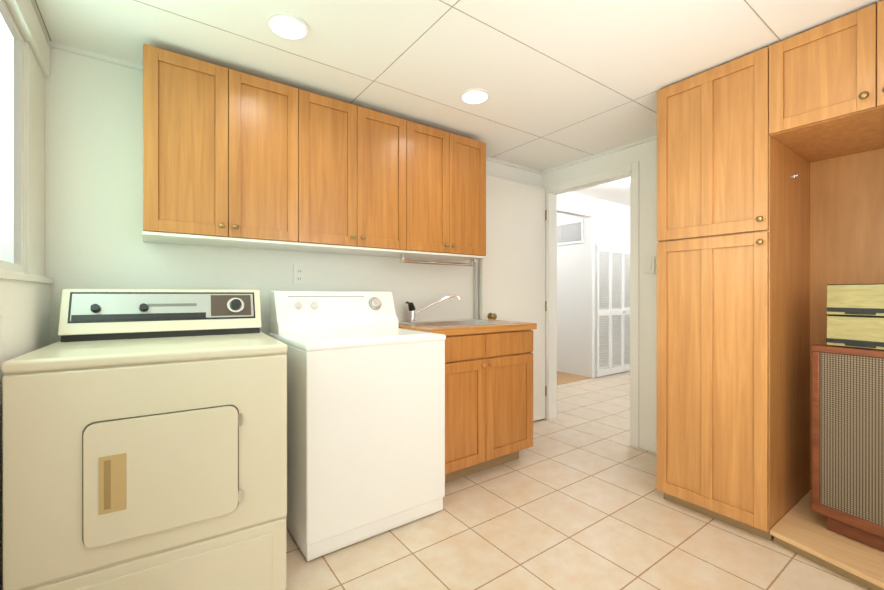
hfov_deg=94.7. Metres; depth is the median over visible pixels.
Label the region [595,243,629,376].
louvered closet doors
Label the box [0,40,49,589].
wall
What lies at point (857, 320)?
cases
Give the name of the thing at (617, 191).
ceiling
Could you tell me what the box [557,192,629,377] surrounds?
wall
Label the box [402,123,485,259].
upper cabinet
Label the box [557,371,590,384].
floor
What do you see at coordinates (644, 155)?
wall
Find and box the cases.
[826,283,883,349]
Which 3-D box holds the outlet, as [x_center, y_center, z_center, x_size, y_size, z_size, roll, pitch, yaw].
[-0.841,-0.118,2.398,0.070,0.115,0.008,0,0,-36]
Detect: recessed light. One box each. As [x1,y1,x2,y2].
[265,12,309,40]
[460,89,489,103]
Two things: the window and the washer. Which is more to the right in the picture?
the washer
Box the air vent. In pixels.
[557,219,583,245]
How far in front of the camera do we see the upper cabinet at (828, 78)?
1.65 m
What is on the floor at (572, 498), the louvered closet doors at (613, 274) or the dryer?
the dryer
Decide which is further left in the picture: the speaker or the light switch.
the light switch
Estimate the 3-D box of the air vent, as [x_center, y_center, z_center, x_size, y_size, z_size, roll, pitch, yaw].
[1.695,-0.860,5.740,0.015,0.310,0.690,0,0,-36]
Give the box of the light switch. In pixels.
[644,257,654,273]
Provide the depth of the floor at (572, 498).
1.84 m
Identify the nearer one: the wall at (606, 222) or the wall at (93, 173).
the wall at (93, 173)
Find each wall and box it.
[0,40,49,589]
[45,48,540,343]
[541,139,811,490]
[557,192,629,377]
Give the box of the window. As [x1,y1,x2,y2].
[0,0,53,283]
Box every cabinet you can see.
[142,44,313,250]
[298,93,417,255]
[399,262,536,482]
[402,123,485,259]
[657,45,816,543]
[773,0,883,163]
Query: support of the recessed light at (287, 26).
in the ceiling at (561, 82)
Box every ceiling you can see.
[31,0,882,170]
[571,177,629,205]
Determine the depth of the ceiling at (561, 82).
1.81 m
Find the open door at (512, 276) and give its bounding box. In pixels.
[479,175,546,420]
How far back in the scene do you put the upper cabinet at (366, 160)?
2.30 m
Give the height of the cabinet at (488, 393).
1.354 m
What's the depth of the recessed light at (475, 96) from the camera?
2.24 m
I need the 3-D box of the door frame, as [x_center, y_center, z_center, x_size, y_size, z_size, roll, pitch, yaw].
[1.202,0.068,3.303,0.116,2.060,0.870,0,0,-36]
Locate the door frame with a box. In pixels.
[543,161,638,447]
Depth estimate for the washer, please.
1.85 m
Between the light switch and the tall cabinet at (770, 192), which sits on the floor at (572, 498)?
the tall cabinet at (770, 192)
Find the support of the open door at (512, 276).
in the wall at (93, 173)
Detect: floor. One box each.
[285,371,869,589]
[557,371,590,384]
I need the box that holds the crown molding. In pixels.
[47,40,656,173]
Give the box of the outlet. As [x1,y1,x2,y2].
[293,265,304,284]
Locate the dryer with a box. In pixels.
[1,289,287,589]
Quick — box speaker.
[812,343,883,551]
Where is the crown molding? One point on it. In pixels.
(86, 53)
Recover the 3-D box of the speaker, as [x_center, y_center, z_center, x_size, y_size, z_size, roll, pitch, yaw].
[1.987,0.626,1.567,0.530,0.808,0.794,0,0,-36]
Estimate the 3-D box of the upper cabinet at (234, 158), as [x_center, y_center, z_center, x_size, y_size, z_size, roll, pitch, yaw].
[-1.067,-0.665,2.041,0.697,0.790,0.316,0,0,-36]
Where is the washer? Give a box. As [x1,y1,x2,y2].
[269,291,445,560]

